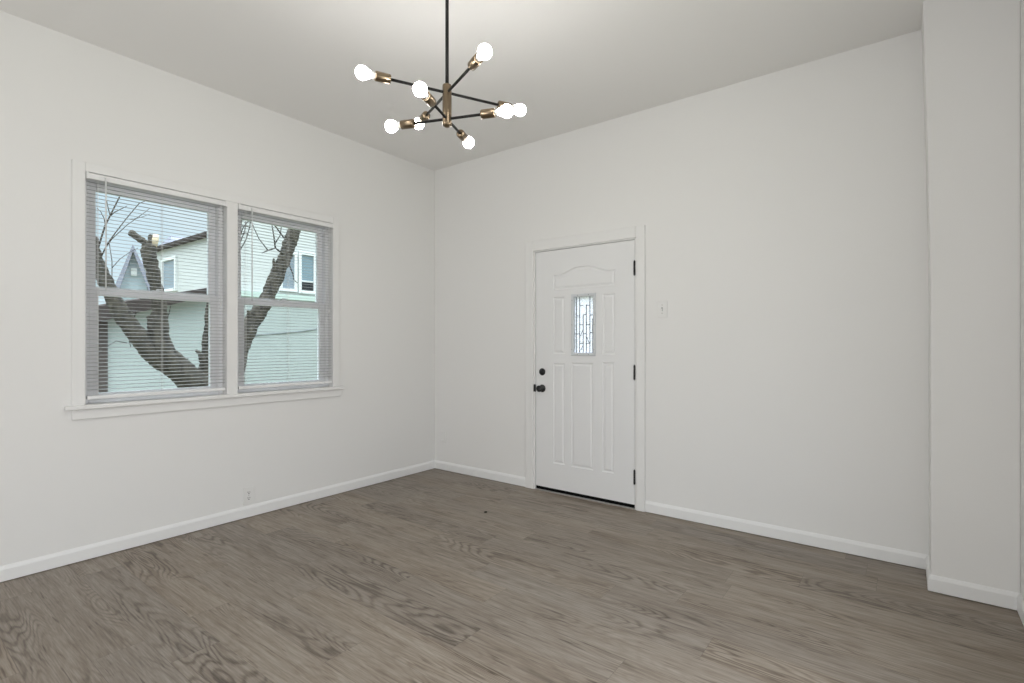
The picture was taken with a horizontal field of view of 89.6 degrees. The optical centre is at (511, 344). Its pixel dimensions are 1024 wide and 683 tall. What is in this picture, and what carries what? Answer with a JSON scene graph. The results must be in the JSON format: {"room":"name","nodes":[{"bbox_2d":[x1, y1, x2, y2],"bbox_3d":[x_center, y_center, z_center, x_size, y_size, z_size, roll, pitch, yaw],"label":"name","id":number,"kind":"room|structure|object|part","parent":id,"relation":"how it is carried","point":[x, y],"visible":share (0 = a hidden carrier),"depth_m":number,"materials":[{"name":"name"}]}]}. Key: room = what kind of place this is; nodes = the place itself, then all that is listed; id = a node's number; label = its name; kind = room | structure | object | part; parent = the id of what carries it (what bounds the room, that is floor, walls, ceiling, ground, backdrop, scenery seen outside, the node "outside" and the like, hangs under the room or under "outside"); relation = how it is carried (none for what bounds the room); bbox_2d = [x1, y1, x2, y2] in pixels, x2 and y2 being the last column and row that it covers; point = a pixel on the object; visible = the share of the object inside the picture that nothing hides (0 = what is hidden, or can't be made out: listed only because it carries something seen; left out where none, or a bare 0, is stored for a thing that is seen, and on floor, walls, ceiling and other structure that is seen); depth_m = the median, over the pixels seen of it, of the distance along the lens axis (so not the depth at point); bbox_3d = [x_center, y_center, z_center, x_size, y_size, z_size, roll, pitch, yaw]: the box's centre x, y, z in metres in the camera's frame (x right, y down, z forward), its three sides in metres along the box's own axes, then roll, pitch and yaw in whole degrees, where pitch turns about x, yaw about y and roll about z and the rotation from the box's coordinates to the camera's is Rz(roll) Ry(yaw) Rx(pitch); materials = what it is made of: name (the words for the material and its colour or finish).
{"room":"empty living room","nodes":[
{"label":"empty living room","id":0,"kind":"room"},
{"bbox_2d":[0,10,434,571],"bbox_3d":[-2.563,-0.250,2.935,0.160,2.970,6.020,0,0,37],"label":"wall","id":1,"kind":"structure","parent":0,"point":[66,483],"depth_m":3.32,"materials":[{"name":"white paint"}]},
{"bbox_2d":[64,159,344,419],"bbox_3d":[-2.011,-0.308,3.632,0.212,1.470,1.790,0,0,37],"label":"window","id":2,"kind":"structure","parent":1,"relation":"in","point":[89,333],"depth_m":3.33,"materials":[{"name":"white plastic"}]},
{"bbox_3d":[-2.300,-0.625,3.330,0.034,0.665,0.713,0,0,37],"label":"sash","id":3,"kind":"part","parent":2,"relation":"part of","materials":[{"name":"white plastic"}]},
{"bbox_3d":[-2.270,-0.001,3.307,0.034,0.668,0.713,0,0,37],"label":"sash","id":4,"kind":"part","parent":2,"relation":"part of","materials":[{"name":"white plastic"}]},
{"bbox_2d":[85,171,227,399],"bbox_3d":[-2.208,-0.335,3.259,0.069,1.304,0.769,0,0,37],"label":"mini blind","id":5,"kind":"object","parent":2,"relation":"attached to","point":[97,178],"visible":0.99,"depth_m":3.19,"materials":[{"name":"white plastic"}]},
{"bbox_3d":[-2.413,-0.328,3.003,0.029,1.246,0.002,0,0,37],"label":"ladder cord","id":6,"kind":"part","parent":5,"relation":"part of","materials":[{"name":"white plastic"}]},
{"bbox_3d":[-2.214,0.306,3.264,0.026,0.022,0.755,0,0,37],"label":"rail","id":7,"kind":"part","parent":5,"relation":"part of","materials":[{"name":"white plastic"}]},
{"bbox_3d":[-1.983,-0.604,3.515,0.012,0.702,0.012,0,0,37],"label":"lift cord","id":8,"kind":"part","parent":5,"relation":"part of","materials":[{"name":"white fabric"}]},
{"bbox_2d":[238,204,333,389],"bbox_3d":[-1.700,-0.335,3.925,0.069,1.304,0.754,0,0,37],"label":"mini blind","id":9,"kind":"object","parent":2,"relation":"attached to","point":[249,209],"visible":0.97,"depth_m":3.91,"materials":[{"name":"white plastic"}]},
{"bbox_3d":[-1.706,0.306,3.930,0.026,0.022,0.740,0,0,37],"label":"rail","id":10,"kind":"part","parent":9,"relation":"part of","materials":[{"name":"white plastic"}]},
{"bbox_3d":[-1.512,-0.328,4.184,0.029,1.246,0.002,0,0,37],"label":"ladder cord","id":11,"kind":"part","parent":9,"relation":"part of","materials":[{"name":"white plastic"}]},
{"bbox_3d":[-1.480,-0.604,4.175,0.012,0.702,0.012,0,0,37],"label":"lift cord","id":12,"kind":"part","parent":9,"relation":"part of","materials":[{"name":"white fabric"}]},
{"bbox_2d":[0,460,434,581],"bbox_3d":[-2.494,1.191,2.882,0.013,0.078,5.700,0,0,37],"label":"baseboard","id":13,"kind":"structure","parent":1,"relation":"attached to","point":[42,563],"depth_m":3.35,"materials":[{"name":"white wood"}]},
{"bbox_2d":[243,486,253,504],"bbox_3d":[-1.882,1.079,3.688,0.009,0.122,0.076,0,0,37],"label":"power outlet","id":14,"kind":"object","parent":1,"relation":"attached to","point":[248,492],"visible":1,"depth_m":3.68,"materials":[{"name":"white plastic"}]},
{"bbox_2d":[238,210,327,392],"bbox_3d":[-1.792,-0.323,3.995,0.120,1.335,0.758,0,0,37],"label":"window","id":15,"kind":"structure","parent":1,"relation":"in","point":[242,301],"depth_m":4.09,"materials":[{"name":"white plastic"}]},
{"bbox_3d":[-1.792,-0.625,3.996,0.034,0.665,0.698,0,0,37],"label":"sash","id":16,"kind":"part","parent":15,"relation":"part of","materials":[{"name":"white plastic"}]},
{"bbox_3d":[-1.762,-0.001,3.973,0.034,0.668,0.698,0,0,37],"label":"sash","id":17,"kind":"part","parent":15,"relation":"part of","materials":[{"name":"white plastic"}]},
{"bbox_2d":[0,0,924,170],"bbox_3d":[-0.846,-1.795,1.624,4.480,0.120,6.020,0,0,37],"label":"ceiling","id":18,"kind":"structure","parent":0,"point":[572,65],"depth_m":2.99,"materials":[{"name":"white paint"}]},
{"bbox_2d":[355,0,525,148],"bbox_3d":[-0.297,-1.365,2.362,0.629,0.740,0.626,0,0,19],"label":"chandelier","id":19,"kind":"object","parent":18,"relation":"hanging from","point":[484,52],"visible":1,"depth_m":2.34,"materials":[{"name":"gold metal"}]},
{"bbox_3d":[-0.632,-1.152,2.191,0.058,0.058,0.066,0,0,37],"label":"bulb","id":20,"kind":"part","parent":19,"relation":"part of","materials":[{"name":"white glass"}]},
{"bbox_2d":[374,71,390,83],"bbox_3d":[-0.557,-1.152,2.228,0.068,0.041,0.041,0,0,-27],"label":"socket","id":21,"kind":"object","parent":19,"relation":"attached to","point":[382,77],"depth_m":2.21,"materials":[{"name":"gold metal"}]},
{"bbox_3d":[-0.568,-1.032,2.439,0.066,0.058,0.058,0,0,37],"label":"bulb","id":22,"kind":"part","parent":19,"relation":"part of","materials":[{"name":"white glass"}]},
{"bbox_2d":[400,119,415,129],"bbox_3d":[-0.487,-1.032,2.417,0.068,0.041,0.041,0,0,16],"label":"socket","id":23,"kind":"object","parent":19,"relation":"attached to","point":[409,123],"depth_m":2.40,"materials":[{"name":"gold metal"}]},
{"bbox_3d":[-0.484,-1.152,2.690,0.066,0.058,0.058,0,0,37],"label":"bulb","id":24,"kind":"part","parent":19,"relation":"part of","materials":[{"name":"white glass"}]},
{"bbox_3d":[-0.370,-1.032,2.090,0.058,0.058,0.066,0,0,37],"label":"bulb","id":25,"kind":"part","parent":19,"relation":"part of","materials":[{"name":"white glass"}]},
{"bbox_2d":[419,111,429,120],"bbox_3d":[-0.443,-1.152,2.616,0.041,0.041,0.068,0,0,-30],"label":"socket","id":26,"kind":"object","parent":19,"relation":"attached to","point":[424,116],"depth_m":2.59,"materials":[{"name":"gold metal"}]},
{"bbox_2d":[421,91,435,106],"bbox_3d":[-0.349,-1.032,2.172,0.041,0.041,0.068,0,0,15],"label":"socket","id":27,"kind":"object","parent":19,"relation":"attached to","point":[428,98],"depth_m":2.15,"materials":[{"name":"gold metal"}]},
{"bbox_3d":[-0.297,-1.152,2.362,0.580,0.012,0.012,0,0,-27],"label":"arm","id":28,"kind":"part","parent":19,"relation":"part of","materials":[{"name":"black metal"}]},
{"bbox_3d":[-0.297,-1.450,2.362,0.016,0.510,0.016,0,0,37],"label":"stem","id":29,"kind":"part","parent":19,"relation":"part of","materials":[{"name":"black metal"}]},
{"bbox_3d":[-0.297,-1.032,2.362,0.391,0.012,0.012,0,0,16],"label":"arm","id":30,"kind":"part","parent":19,"relation":"part of","materials":[{"name":"black metal"}]},
{"bbox_3d":[-0.297,-1.032,2.362,0.012,0.012,0.389,0,0,15],"label":"arm","id":31,"kind":"part","parent":19,"relation":"part of","materials":[{"name":"black"}]},
{"bbox_3d":[-0.297,-1.152,2.362,0.012,0.012,0.582,0,0,-30],"label":"arm","id":32,"kind":"part","parent":19,"relation":"part of","materials":[{"name":"black metal"}]},
{"bbox_2d":[456,129,467,141],"bbox_3d":[-0.246,-1.032,2.551,0.041,0.041,0.068,0,0,15],"label":"socket","id":33,"kind":"object","parent":19,"relation":"attached to","point":[461,134],"depth_m":2.53,"materials":[{"name":"gold metal"}]},
{"bbox_3d":[-0.225,-1.032,2.633,0.058,0.058,0.066,0,0,37],"label":"bulb","id":34,"kind":"part","parent":19,"relation":"part of","materials":[{"name":"white glass"}]},
{"bbox_2d":[468,53,482,70],"bbox_3d":[-0.151,-1.152,2.107,0.041,0.041,0.068,0,0,-30],"label":"socket","id":35,"kind":"object","parent":19,"relation":"attached to","point":[475,61],"depth_m":2.09,"materials":[{"name":"gold metal"}]},
{"bbox_3d":[-0.111,-1.152,2.034,0.066,0.058,0.058,0,0,37],"label":"bulb","id":36,"kind":"part","parent":19,"relation":"part of","materials":[{"name":"white glass"}]},
{"bbox_2d":[480,108,495,118],"bbox_3d":[-0.107,-1.032,2.306,0.068,0.041,0.041,0,0,16],"label":"socket","id":37,"kind":"object","parent":19,"relation":"attached to","point":[488,113],"depth_m":2.29,"materials":[{"name":"gold metal"}]},
{"bbox_2d":[497,101,511,108],"bbox_3d":[-0.038,-1.152,2.495,0.068,0.041,0.041,0,0,-27],"label":"socket","id":38,"kind":"object","parent":19,"relation":"attached to","point":[500,103],"depth_m":2.47,"materials":[{"name":"gold metal"}]},
{"bbox_3d":[-0.026,-1.032,2.284,0.066,0.058,0.058,0,0,37],"label":"bulb","id":39,"kind":"part","parent":19,"relation":"part of","materials":[{"name":"white glass"}]},
{"bbox_3d":[0.038,-1.152,2.532,0.058,0.058,0.066,0,0,37],"label":"bulb","id":40,"kind":"part","parent":19,"relation":"part of","materials":[{"name":"white glass"}]},
{"bbox_2d":[0,468,1023,682],"bbox_3d":[-0.846,1.285,1.624,4.480,0.100,6.020,0,0,37],"label":"floor","id":41,"kind":"structure","parent":0,"point":[405,579],"depth_m":2.41,"materials":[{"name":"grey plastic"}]},
{"bbox_2d":[435,30,928,562],"bbox_3d":[0.995,-0.250,3.905,4.320,2.970,0.160,0,0,37],"label":"wall","id":42,"kind":"structure","parent":0,"point":[783,213],"depth_m":3.37,"materials":[{"name":"white paint"}]},
{"bbox_2d":[435,460,524,486],"bbox_3d":[-0.328,1.191,4.806,1.124,0.078,0.013,0,0,37],"label":"baseboard","id":43,"kind":"structure","parent":42,"relation":"attached to","point":[477,472],"depth_m":4.76,"materials":[{"name":"white wood"}]},
{"bbox_2d":[525,225,644,511],"bbox_3d":[0.607,0.177,4.209,1.086,2.116,0.207,0,0,37],"label":"door frame","id":44,"kind":"structure","parent":42,"relation":"attached to","point":[637,233],"depth_m":4.11,"materials":[{"name":"white paint"}]},
{"bbox_2d":[536,240,634,507],"bbox_3d":[0.560,0.221,4.127,0.908,2.011,0.108,0,0,37],"label":"door","id":45,"kind":"structure","parent":42,"relation":"in","point":[585,400],"depth_m":4.12,"materials":[{"name":"white wood"}]},
{"bbox_3d":[0.238,0.371,4.344,0.065,0.065,0.064,0,0,37],"label":"knob","id":46,"kind":"part","parent":45,"relation":"part of","materials":[{"name":"black metal"}]},
{"bbox_3d":[0.573,-0.159,4.130,0.223,0.497,0.023,0,0,37],"label":"glass frame","id":47,"kind":"part","parent":45,"relation":"part of","materials":[{"name":"white"}]},
{"bbox_3d":[0.585,-0.159,4.146,0.179,0.453,0.006,0,0,37],"label":"leaded glass","id":48,"kind":"part","parent":45,"relation":"part of","materials":[{"name":"clear glass"}]},
{"bbox_2d":[657,301,666,317],"bbox_3d":[1.082,-0.255,3.726,0.076,0.120,0.019,0,0,37],"label":"light switch","id":49,"kind":"object","parent":42,"relation":"attached to","point":[661,305],"visible":1,"depth_m":3.73,"materials":[{"name":"white plastic"}]},
{"bbox_2d":[645,501,927,569],"bbox_3d":[1.630,1.191,3.312,1.626,0.078,0.013,0,0,37],"label":"baseboard","id":50,"kind":"structure","parent":42,"relation":"attached to","point":[913,559],"depth_m":3.20,"materials":[{"name":"white wood"}]},
{"bbox_2d":[921,0,1019,592],"bbox_3d":[2.305,-0.250,2.616,0.354,2.970,0.300,0,0,37],"label":"wall","id":51,"kind":"structure","parent":0,"point":[971,48],"depth_m":2.49,"materials":[{"name":"white paint"}]},
{"bbox_2d":[1020,0,1023,599],"bbox_3d":[0.823,-0.250,0.250,0.160,2.970,5.860,0,0,37],"label":"wall","id":52,"kind":"structure","parent":0,"point":[1021,1],"depth_m":2.35,"materials":[{"name":"white paint"}]},
{"bbox_2d":[926,555,1023,625],"bbox_3d":[0.674,1.191,0.464,0.335,0.078,5.700,0,0,37],"label":"baseboard","id":53,"kind":"structure","parent":52,"relation":"attached to","point":[952,587],"depth_m":2.47,"materials":[{"name":"white wood"}]},
{"label":"outside","id":54,"kind":"structure","parent":0,"visible":0},
{"bbox_3d":[-3.699,2.185,13.677,105.000,0.200,110.000,0,0,37],"label":"ground","id":55,"kind":"structure","parent":54,"visible":0},
{"bbox_2d":[115,245,149,298],"bbox_3d":[-17.615,-1.196,24.072,1.701,6.562,2.600,0,0,-36],"label":"gabled house","id":56,"kind":"structure","parent":55,"relation":"on","point":[135,259],"depth_m":23.24,"materials":[{"name":"blue"}]},
{"bbox_2d":[99,288,206,392],"bbox_3d":[-7.479,0.529,9.425,5.150,3.153,2.406,0,0,37],"label":"shed","id":57,"kind":"object","parent":55,"relation":"on","point":[103,337],"visible":0.18,"depth_m":7.91,"materials":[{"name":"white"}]},
{"bbox_2d":[141,236,183,270],"bbox_3d":[-19.058,-2.012,28.990,6.000,8.194,2.175,0,0,37],"label":"house","id":58,"kind":"structure","parent":55,"relation":"on","point":[170,237],"depth_m":28.86,"materials":[{"name":"white"}]},
{"bbox_2d":[96,197,300,387],"bbox_3d":[-3.383,-0.176,5.995,0.697,4.606,2.424,0,0,37],"label":"pruned tree","id":59,"kind":"object","parent":55,"relation":"on","point":[252,315],"visible":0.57,"depth_m":5.44,"materials":[{"name":"brown plant"}]},
{"bbox_2d":[156,220,316,383],"bbox_3d":[-7.420,-2.255,18.666,5.569,8.720,8.148,0,0,37],"label":"house","id":60,"kind":"structure","parent":55,"relation":"on","point":[277,335],"depth_m":15.35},
{"bbox_3d":[-10.778,-2.200,16.280,0.962,0.899,0.040,0,0,37],"label":"pane","id":61,"kind":"part","parent":60,"relation":"part of","materials":[{"name":"grey"}]},
{"bbox_3d":[-6.731,-2.191,15.474,0.040,1.022,0.378,0,0,37],"label":"pane","id":62,"kind":"part","parent":60,"relation":"part of","materials":[{"name":"grey"}]},
{"bbox_3d":[-6.353,-2.339,15.968,0.040,0.836,0.412,0,0,37],"label":"pane","id":63,"kind":"part","parent":60,"relation":"part of","materials":[{"name":"blue glass"}]},
{"bbox_3d":[-6.353,-1.789,15.968,0.040,0.264,0.412,0,0,37],"label":"dark sash","id":64,"kind":"part","parent":60,"relation":"part of","materials":[{"name":"black"}]},
{"bbox_2d":[241,220,251,248],"bbox_3d":[-4.021,0.008,7.815,0.060,4.154,0.296,0,0,37],"label":"sapling","id":65,"kind":"object","parent":55,"relation":"on","point":[241,220],"visible":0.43,"depth_m":7.80,"materials":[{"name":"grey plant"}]}
]}

